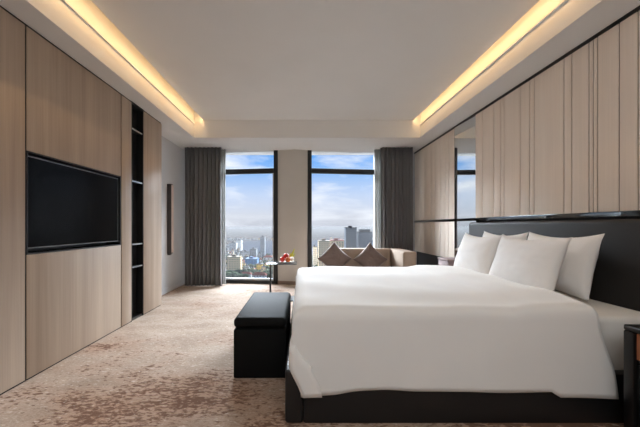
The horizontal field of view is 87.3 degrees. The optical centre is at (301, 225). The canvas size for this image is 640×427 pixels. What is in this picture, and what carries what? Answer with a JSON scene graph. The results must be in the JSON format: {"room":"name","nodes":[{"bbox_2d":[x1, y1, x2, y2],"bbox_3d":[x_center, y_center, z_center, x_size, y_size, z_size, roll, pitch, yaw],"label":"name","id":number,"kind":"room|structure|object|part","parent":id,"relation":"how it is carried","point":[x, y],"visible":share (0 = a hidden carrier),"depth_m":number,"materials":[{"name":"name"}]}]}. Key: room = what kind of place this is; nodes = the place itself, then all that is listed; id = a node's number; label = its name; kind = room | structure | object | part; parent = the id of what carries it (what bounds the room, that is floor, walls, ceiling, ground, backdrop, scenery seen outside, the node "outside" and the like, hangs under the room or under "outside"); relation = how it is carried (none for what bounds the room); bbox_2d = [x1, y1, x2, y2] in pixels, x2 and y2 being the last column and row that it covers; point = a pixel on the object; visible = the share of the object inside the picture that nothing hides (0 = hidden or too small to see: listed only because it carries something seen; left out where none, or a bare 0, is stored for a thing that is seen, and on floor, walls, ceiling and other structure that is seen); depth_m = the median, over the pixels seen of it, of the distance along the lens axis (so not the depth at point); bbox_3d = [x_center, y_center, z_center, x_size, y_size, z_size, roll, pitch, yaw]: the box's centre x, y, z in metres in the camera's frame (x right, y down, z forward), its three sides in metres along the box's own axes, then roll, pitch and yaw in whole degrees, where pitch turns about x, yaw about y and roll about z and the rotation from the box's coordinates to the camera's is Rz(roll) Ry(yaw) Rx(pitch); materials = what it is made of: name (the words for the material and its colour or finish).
{"room":"hotel room","nodes":[
{"label":"hotel room","id":0,"kind":"room"},
{"bbox_2d":[162,136,184,289],"bbox_3d":[-2.480,-0.480,2.150,0.100,3.360,10.500,0,0,0],"label":"wall","id":1,"kind":"structure","parent":0,"point":[173,156],"depth_m":6.38,"materials":[{"name":"paint"}]},
{"bbox_2d":[0,7,24,393],"bbox_3d":[-2.219,-0.179,-0.203,0.183,2.731,5.555,0,0,0],"label":"wall panel","id":2,"kind":"object","parent":1,"relation":"attached to","point":[12,31],"visible":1,"depth_m":2.46,"materials":[{"name":"beige wood"}]},
{"bbox_2d":[26,245,120,378],"bbox_3d":[-2.219,0.706,3.264,0.183,0.961,1.344,0,0,0],"label":"wall panel","id":3,"kind":"object","parent":1,"relation":"attached to","point":[73,297],"visible":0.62,"depth_m":3.05,"materials":[{"name":"beige wood"}]},
{"bbox_2d":[26,150,120,254],"bbox_3d":[-2.220,-0.180,3.264,0.180,0.810,1.362,0,0,0],"label":"surround","id":4,"kind":"object","parent":1,"relation":"attached to","point":[31,251],"visible":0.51,"depth_m":3.17,"materials":[{"name":"black plastic"}]},
{"bbox_2d":[28,156,117,248],"bbox_3d":[-2.216,-0.187,3.257,0.147,0.730,1.295,0,0,0],"label":"television","id":5,"kind":"object","parent":4,"relation":"attached to","point":[68,205],"visible":0.87,"depth_m":3.08,"materials":[{"name":"black glass"}]},
{"bbox_2d":[26,26,120,175],"bbox_3d":[-2.219,-1.065,3.264,0.183,0.960,1.344,0,0,0],"label":"wall panel","id":6,"kind":"object","parent":1,"relation":"attached to","point":[73,116],"visible":0.62,"depth_m":3.05,"materials":[{"name":"beige wood"}]},
{"bbox_2d":[0,5,160,394],"bbox_3d":[-2.223,-0.182,1.038,0.175,2.765,8.075,0,0,0],"label":"trim","id":7,"kind":"structure","parent":1,"relation":"attached to","point":[0,5],"depth_m":2.59,"materials":[{"name":"brown wood"}]},
{"bbox_2d":[0,0,193,136],"bbox_3d":[-2.165,-1.863,1.445,0.530,0.595,8.890,0,0,0],"label":"trim","id":8,"kind":"structure","parent":1,"relation":"attached to","point":[58,10],"depth_m":3.33,"materials":[{"name":"paint"}]},
{"bbox_2d":[121,95,130,325],"bbox_3d":[-2.219,-0.179,4.067,0.183,2.731,0.227,0,0,0],"label":"wall panel","id":9,"kind":"object","parent":1,"relation":"attached to","point":[125,103],"visible":0.49,"depth_m":4.04,"materials":[{"name":"beige wood"}]},
{"bbox_2d":[143,111,161,313],"bbox_3d":[-2.219,-0.179,4.793,0.183,2.731,0.567,0,0,0],"label":"wall panel","id":10,"kind":"object","parent":1,"relation":"attached to","point":[152,129],"visible":0.74,"depth_m":4.77,"materials":[{"name":"beige wood"}]},
{"bbox_2d":[167,184,173,254],"bbox_3d":[-2.384,-0.117,6.070,0.092,1.285,0.080,0,0,0],"label":"wall art","id":11,"kind":"object","parent":1,"relation":"attached to","point":[170,187],"visible":1,"depth_m":6.03,"materials":[{"name":"brown metal"}]},
{"bbox_2d":[171,185,173,252],"bbox_3d":[-2.346,-0.130,6.070,0.017,1.220,0.068,0,0,0],"label":"diffuser","id":12,"kind":"object","parent":11,"relation":"attached to","point":[172,186],"depth_m":6.05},
{"bbox_2d":[162,280,184,294],"bbox_3d":[-2.424,1.155,6.125,0.012,0.090,2.070,0,0,0],"label":"baseboard","id":13,"kind":"structure","parent":1,"relation":"attached to","point":[168,289],"depth_m":6.25,"materials":[{"name":"paint"}]},
{"bbox_2d":[185,147,221,285],"bbox_3d":[-1.964,-0.188,6.659,0.736,2.745,0.139,0,0,0],"label":"curtain","id":14,"kind":"object","parent":1,"relation":"hanging from","point":[203,253],"visible":1,"depth_m":6.66,"materials":[{"name":"grey fabric"}]},
{"bbox_2d":[221,149,225,283],"bbox_3d":[-1.625,-0.188,6.840,0.153,2.745,0.070,0,0,4],"label":"sheer curtain","id":15,"kind":"object","parent":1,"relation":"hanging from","point":[223,152],"visible":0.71,"depth_m":6.83,"materials":[{"name":"white fabric"}]},
{"bbox_2d":[374,149,380,247],"bbox_3d":[1.589,-0.188,6.841,0.233,2.745,0.071,0,0,0],"label":"sheer curtain","id":16,"kind":"object","parent":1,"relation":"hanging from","point":[377,164],"visible":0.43,"depth_m":6.84,"materials":[{"name":"white fabric"}]},
{"bbox_2d":[380,147,412,250],"bbox_3d":[1.884,-0.188,6.659,0.652,2.745,0.146,0,0,0],"label":"curtain","id":17,"kind":"object","parent":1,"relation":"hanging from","point":[396,163],"visible":0.78,"depth_m":6.65,"materials":[{"name":"grey fabric"}]},
{"bbox_2d":[278,149,307,280],"bbox_3d":[-0.193,-0.182,7.048,0.615,2.765,0.405,0,0,0],"label":"wall pillar","id":18,"kind":"structure","parent":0,"point":[292,164],"depth_m":6.89,"materials":[{"name":"paint"}]},
{"bbox_2d":[278,281,295,284],"bbox_3d":[-0.193,1.165,6.881,0.615,0.070,0.097,0,0,0],"label":"baseboard","id":19,"kind":"structure","parent":18,"relation":"attached to","point":[279,282],"depth_m":6.87,"materials":[{"name":"brown wood"}]},
{"bbox_2d":[0,283,623,426],"bbox_3d":[0.010,1.260,2.150,5.080,0.120,10.500,0,0,0],"label":"floor","id":20,"kind":"structure","parent":0,"point":[172,365],"depth_m":2.57,"materials":[{"name":"carpet"}]},
{"bbox_2d":[131,101,142,321],"bbox_3d":[-2.184,-0.182,4.345,0.106,2.765,0.318,0,0,0],"label":"shelf niche","id":21,"kind":"object","parent":20,"relation":"on","point":[136,111],"visible":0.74,"depth_m":4.49,"materials":[{"name":"wood"}]},
{"bbox_2d":[234,292,290,377],"bbox_3d":[-0.333,0.963,3.167,0.419,0.475,1.069,0,0,0],"label":"bench","id":22,"kind":"object","parent":20,"relation":"on","point":[262,326],"visible":0.94,"depth_m":2.63,"materials":[{"name":"black leather"}]},
{"bbox_3d":[-0.333,0.766,3.167,0.419,0.083,1.069,0,0,0],"label":"lid","id":23,"kind":"part","parent":22,"relation":"part of","materials":[{"name":"black leather"}]},
{"bbox_2d":[266,261,296,301],"bbox_3d":[-0.325,0.898,5.500,0.480,0.603,0.420,0,0,0],"label":"side table","id":24,"kind":"object","parent":20,"relation":"on","point":[273,262],"visible":0.49,"depth_m":5.39,"materials":[{"name":"metal"}]},
{"bbox_2d":[340,248,415,266],"bbox_3d":[1.085,0.814,6.075,1.670,0.772,0.950,0,0,0],"label":"sofa","id":25,"kind":"object","parent":20,"relation":"on","point":[397,257],"visible":0.2,"depth_m":6.34,"materials":[{"name":"beige fabric"}]},
{"bbox_2d":[317,242,351,265],"bbox_3d":[0.600,0.600,6.155,0.648,0.636,0.204,0,0,5],"label":"throw cushion","id":26,"kind":"object","parent":25,"relation":"on","point":[334,256],"visible":0.83,"depth_m":6.10,"materials":[{"name":"brown fabric"}]},
{"bbox_3d":[1.107,0.774,6.447,1.155,0.692,0.205,0,0,0],"label":"backrest","id":27,"kind":"part","parent":25,"relation":"part of","materials":[{"name":"beige fabric"}]},
{"bbox_2d":[353,242,387,266],"bbox_3d":[1.265,0.615,6.179,0.644,0.636,0.210,0,0,-8],"label":"throw cushion","id":28,"kind":"object","parent":25,"relation":"on","point":[369,257],"visible":0.83,"depth_m":6.12,"materials":[{"name":"brown fabric"}]},
{"bbox_3d":[1.805,0.776,6.075,0.230,0.688,0.950,0,0,0],"label":"arm","id":29,"kind":"part","parent":25,"relation":"part of","materials":[{"name":"beige fabric"}]},
{"bbox_2d":[437,257,455,265],"bbox_3d":[2.210,0.835,4.850,0.360,0.730,0.360,0,0,0],"label":"nightstand","id":30,"kind":"object","parent":20,"relation":"on","point":[445,261],"visible":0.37,"depth_m":4.81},
{"bbox_2d":[285,219,639,422],"bbox_3d":[1.143,0.575,3.120,2.493,1.250,3.040,0,0,0],"label":"bed","id":31,"kind":"object","parent":20,"relation":"on","point":[417,343],"visible":0.99,"depth_m":2.03,"materials":[{"name":"white fabric"}]},
{"bbox_3d":[-0.048,1.038,3.125,0.110,0.325,2.190,0,0,0],"label":"foot rail","id":32,"kind":"part","parent":31,"relation":"part of","materials":[{"name":"black leather"}]},
{"bbox_2d":[289,265,618,398],"bbox_3d":[0.908,0.744,3.110,1.984,0.595,2.250,0,0,0],"label":"duvet","id":33,"kind":"object","parent":31,"relation":"on","point":[417,331],"depth_m":2.03,"materials":[{"name":"white fabric"}]},
{"bbox_3d":[1.135,1.050,2.076,2.251,0.300,0.088,0,0,0],"label":"rail","id":34,"kind":"part","parent":31,"relation":"part of","materials":[{"name":"black leather"}]},
{"bbox_2d":[454,233,503,273],"bbox_3d":[1.849,0.296,3.575,0.240,0.438,0.777,0,0,-4],"label":"pillow","id":35,"kind":"object","parent":31,"relation":"on","point":[474,253],"visible":0.84,"depth_m":3.39,"materials":[{"name":"white fabric"}]},
{"bbox_2d":[482,231,527,239],"bbox_3d":[2.093,0.301,3.581,0.236,0.487,0.786,0,0,4],"label":"pillow","id":36,"kind":"object","parent":31,"relation":"on","point":[523,236],"visible":0.05,"depth_m":3.32,"materials":[{"name":"white fabric"}]},
{"bbox_2d":[489,234,571,290],"bbox_3d":[1.827,0.296,2.775,0.239,0.438,0.830,0,0,0],"label":"pillow","id":37,"kind":"object","parent":31,"relation":"on","point":[533,263],"visible":0.94,"depth_m":2.57,"materials":[{"name":"white fabric"}]},
{"bbox_3d":[2.345,0.575,3.120,0.090,1.250,3.040,0,0,0],"label":"headboard","id":38,"kind":"part","parent":31,"relation":"part of","materials":[{"name":"grey leather"}]},
{"bbox_2d":[527,232,604,301],"bbox_3d":[2.093,0.296,2.785,0.229,0.487,0.804,0,0,-2],"label":"pillow","id":39,"kind":"object","parent":31,"relation":"on","point":[575,278],"visible":0.54,"depth_m":2.48,"materials":[{"name":"white fabric"}]},
{"bbox_3d":[1.157,0.755,3.123,2.255,0.370,2.055,0,0,0],"label":"mattress","id":40,"kind":"part","parent":31,"relation":"part of","materials":[{"name":"white fabric"}]},
{"bbox_2d":[624,324,639,426],"bbox_3d":[2.050,0.877,1.650,0.460,0.645,0.500,0,0,0],"label":"nightstand","id":41,"kind":"object","parent":20,"relation":"on","point":[632,331],"visible":1,"depth_m":1.85,"materials":[{"name":"black paint"}]},
{"bbox_3d":[2.017,0.953,1.650,0.366,0.385,0.370,0,0,0],"label":"drawer","id":42,"kind":"part","parent":41,"relation":"part of","materials":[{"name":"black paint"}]},
{"bbox_3d":[2.016,0.661,1.650,0.368,0.143,0.370,0,0,0],"label":"drawer","id":43,"kind":"part","parent":41,"relation":"part of","materials":[{"name":"brown wood"}]},
{"bbox_2d":[91,0,538,119],"bbox_3d":[0.110,-1.888,1.445,3.700,0.050,8.890,0,0,0],"label":"ceiling","id":44,"kind":"structure","parent":0,"point":[227,59],"depth_m":3.52,"materials":[{"name":"paint"}]},
{"bbox_2d":[413,153,416,264],"bbox_3d":[0.010,-0.182,7.280,4.880,2.765,0.240,0,0,0],"label":"wall","id":45,"kind":"structure","parent":0,"point":[413,153],"depth_m":7.16,"materials":[{"name":"paint"}]},
{"bbox_2d":[226,150,277,283],"bbox_3d":[-1.145,-0.182,7.057,1.313,2.765,0.130,0,0,8],"label":"window","id":46,"kind":"structure","parent":45,"relation":"in","point":[274,171],"depth_m":6.94,"materials":[{"name":"black metal"}]},
{"bbox_2d":[165,111,436,154],"bbox_3d":[0.010,-1.863,6.645,4.880,0.595,1.510,0,0,0],"label":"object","id":47,"kind":"structure","parent":45,"relation":"attached to","point":[234,146],"depth_m":5.89,"materials":[{"name":"paint"}]},
{"bbox_2d":[308,150,373,266],"bbox_3d":[0.893,-0.182,7.070,1.579,2.765,0.130,0,0,-8],"label":"window","id":48,"kind":"structure","parent":45,"relation":"in","point":[311,170],"depth_m":6.92,"materials":[{"name":"black metal"}]},
{"bbox_3d":[0.892,-0.182,7.075,1.579,2.765,0.120,0,0,-8],"label":"frame","id":49,"kind":"part","parent":48,"relation":"part of","materials":[{"name":"black metal"}]},
{"bbox_2d":[417,216,639,264],"bbox_3d":[2.500,-0.480,2.150,0.100,3.360,10.500,0,0,0],"label":"wall","id":50,"kind":"structure","parent":0,"point":[422,258],"depth_m":3.99,"materials":[{"name":"black"}]},
{"bbox_2d":[415,221,453,256],"bbox_3d":[2.425,0.229,6.201,0.050,0.602,1.878,0,0,0],"label":"wall panel","id":51,"kind":"object","parent":50,"relation":"attached to","point":[433,238],"visible":0.88,"depth_m":6.02,"materials":[{"name":"brown wood"}]},
{"bbox_2d":[415,129,453,220],"bbox_3d":[2.425,-0.824,6.201,0.050,1.423,1.878,0,0,0],"label":"wall panel","id":52,"kind":"object","parent":50,"relation":"attached to","point":[434,164],"visible":0.91,"depth_m":6.02,"materials":[{"name":"brown wood"}]},
{"bbox_2d":[454,128,454,256],"bbox_3d":[2.422,-0.497,5.253,0.056,2.075,0.018,0,0,0],"label":"trim","id":53,"kind":"structure","parent":50,"relation":"attached to","point":[454,128],"depth_m":5.26,"materials":[{"name":"metal"}]},
{"bbox_2d":[455,115,478,256],"bbox_3d":[2.419,-0.443,4.942,0.062,2.185,0.604,0,0,0],"label":"wall mirror","id":54,"kind":"object","parent":50,"relation":"attached to","point":[465,133],"visible":0.59,"depth_m":4.95,"materials":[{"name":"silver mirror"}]},
{"bbox_3d":[2.400,-0.824,4.942,0.024,1.423,0.604,0,0,0],"label":"glass","id":55,"kind":"part","parent":54,"relation":"part of","materials":[{"name":"silver mirror"}]},
{"bbox_3d":[2.400,0.289,4.942,0.024,0.722,0.604,0,0,0],"label":"glass","id":56,"kind":"part","parent":54,"relation":"part of","materials":[{"name":"silver mirror"}]},
{"bbox_2d":[414,210,639,222],"bbox_3d":[2.419,-0.092,2.075,0.062,0.040,10.150,0,0,0],"label":"trim","id":57,"kind":"structure","parent":50,"relation":"attached to","point":[634,212],"depth_m":3.19,"materials":[{"name":"metal"}]},
{"bbox_2d":[414,5,639,153],"bbox_3d":[2.422,-1.550,2.075,0.056,0.030,10.150,0,0,0],"label":"trim","id":58,"kind":"structure","parent":50,"relation":"attached to","point":[636,9],"depth_m":3.18,"materials":[{"name":"metal"}]},
{"bbox_2d":[420,0,639,136],"bbox_3d":[2.265,-1.863,1.445,0.370,0.595,8.890,0,0,0],"label":"trim","id":59,"kind":"structure","parent":50,"relation":"attached to","point":[608,12],"depth_m":3.25,"materials":[{"name":"paint"}]},
{"bbox_2d":[476,10,639,217],"bbox_3d":[2.425,-0.824,0.825,0.050,1.423,7.630,0,0,0],"label":"wall panel","id":60,"kind":"object","parent":50,"relation":"attached to","point":[566,140],"visible":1,"depth_m":3.01,"materials":[{"name":"brown wood"}]},
{"bbox_3d":[0.010,-0.480,-3.050,4.880,3.360,0.100,0,0,0],"label":"wall","id":61,"kind":"structure","parent":0,"visible":0},
{"bbox_2d":[19,0,605,137],"bbox_3d":[0.080,-1.564,1.468,4.050,0.026,8.935,0,0,0],"label":"trim","id":62,"kind":"structure","parent":61,"relation":"attached to","point":[28,3],"depth_m":3.36,"materials":[{"name":"paint"}]},
{"bbox_2d":[62,0,566,124],"bbox_3d":[0.090,-1.786,1.445,3.980,0.033,8.890,0,0,0],"label":"trim","id":63,"kind":"structure","parent":61,"relation":"attached to","point":[66,2],"depth_m":3.41,"materials":[{"name":"paint"}]},
{"label":"outside","id":64,"kind":"structure","parent":0,"visible":0},
{"bbox_2d":[226,229,373,277],"bbox_3d":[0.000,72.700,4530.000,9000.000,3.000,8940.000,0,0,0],"label":"ground","id":65,"kind":"structure","parent":64,"point":[319,234],"depth_m":3180.84,"materials":[{"name":"grey"}]},
{"bbox_2d":[229,241,237,251],"bbox_3d":[-190.323,56.877,929.385,19.769,28.646,24.600,0,0,0],"label":"building","id":66,"kind":"structure","parent":65,"relation":"on","point":[234,245],"depth_m":917.35,"materials":[{"name":"grey concrete"}]},
{"bbox_2d":[227,254,242,270],"bbox_3d":[-103.391,57.460,515.489,21.051,27.481,16.600,0,0,0],"label":"building","id":67,"kind":"structure","parent":65,"relation":"on","point":[234,262],"depth_m":507.48,"materials":[{"name":"beige concrete"}]},
{"bbox_2d":[236,239,242,250],"bbox_3d":[-180.136,54.248,967.080,13.416,33.904,26.600,0,0,0],"label":"building","id":68,"kind":"structure","parent":65,"relation":"on","point":[240,242],"depth_m":954.13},
{"bbox_2d":[241,250,248,258],"bbox_3d":[-123.521,61.648,731.788,14.624,19.103,18.600,0,0,0],"label":"building","id":69,"kind":"structure","parent":65,"relation":"on","point":[244,252],"depth_m":722.86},
{"bbox_2d":[245,256,258,264],"bbox_3d":[-90.780,63.415,609.300,21.960,15.570,26.600,0,0,0],"label":"building","id":70,"kind":"structure","parent":65,"relation":"on","point":[249,260],"depth_m":596.35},
{"bbox_2d":[250,247,257,256],"bbox_3d":[-107.348,59.342,745.908,13.745,23.717,24.600,0,0,0],"label":"building","id":71,"kind":"structure","parent":65,"relation":"on","point":[253,251],"depth_m":733.88,"materials":[{"name":"grey concrete"}]},
{"bbox_2d":[252,272,266,277],"bbox_3d":[-57.766,66.780,454.538,20.007,8.839,10.200,0,0,0],"label":"building","id":72,"kind":"structure","parent":65,"relation":"on","point":[255,274],"depth_m":450.48,"materials":[{"name":"white"}]},
{"bbox_2d":[256,262,263,269],"bbox_3d":[-68.773,64.750,548.091,10.309,12.900,12.600,0,0,0],"label":"building","id":73,"kind":"structure","parent":65,"relation":"on","point":[258,265],"depth_m":542.06,"materials":[{"name":"yellow concrete"}]},
{"bbox_2d":[260,235,265,255],"bbox_3d":[-93.865,46.653,805.067,10.805,49.093,20.600,0,0,0],"label":"building","id":74,"kind":"structure","parent":65,"relation":"on","point":[262,238],"depth_m":795.07,"materials":[{"name":"grey concrete"}]},
{"bbox_2d":[263,255,272,259],"bbox_3d":[-68.693,65.093,679.887,20.254,12.214,17.200,0,0,0],"label":"building","id":75,"kind":"structure","parent":65,"relation":"on","point":[266,256],"depth_m":671.81,"materials":[{"name":"concrete"}]},
{"bbox_2d":[226,253,317,277],"bbox_3d":[4.717,67.573,621.564,694.181,9.500,350.753,0,0,0],"label":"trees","id":76,"kind":"object","parent":65,"relation":"on","point":[237,273],"visible":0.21,"depth_m":488.39,"materials":[{"name":"green plant"}]},
{"bbox_2d":[312,244,316,266],"bbox_3d":[21.869,51.400,574.905,7.720,39.600,14.600,0,0,0],"label":"building","id":77,"kind":"structure","parent":65,"relation":"on","point":[314,246],"depth_m":567.93,"materials":[{"name":"beige concrete"}]},
{"bbox_2d":[318,239,329,265],"bbox_3d":[34.439,45.596,529.522,18.400,51.209,22.600,0,0,0],"label":"building","id":78,"kind":"structure","parent":65,"relation":"on","point":[323,245],"depth_m":518.50,"materials":[{"name":"beige concrete"}]},
{"bbox_2d":[330,238,343,247],"bbox_3d":[55.773,45.467,541.044,21.960,51.467,22.600,0,0,0],"label":"building","id":79,"kind":"structure","parent":65,"relation":"on","point":[340,243],"depth_m":530.02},
{"bbox_2d":[344,226,356,247],"bbox_3d":[92.373,35.474,639.684,20.461,71.453,24.600,0,0,0],"label":"building","id":80,"kind":"structure","parent":65,"relation":"on","point":[350,233],"depth_m":627.72,"materials":[{"name":"grey concrete"}]},
{"bbox_2d":[357,229,371,247],"bbox_3d":[118.979,38.690,639.684,24.958,65.021,24.600,0,0,0],"label":"building","id":81,"kind":"structure","parent":65,"relation":"on","point":[364,236],"depth_m":627.72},
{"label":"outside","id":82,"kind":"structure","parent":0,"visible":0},
{"bbox_2d":[242,240,373,256],"bbox_3d":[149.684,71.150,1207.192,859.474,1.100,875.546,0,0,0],"label":"river","id":83,"kind":"structure","parent":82,"point":[247,245],"depth_m":1212.92,"materials":[{"name":"liquid"}]}
]}

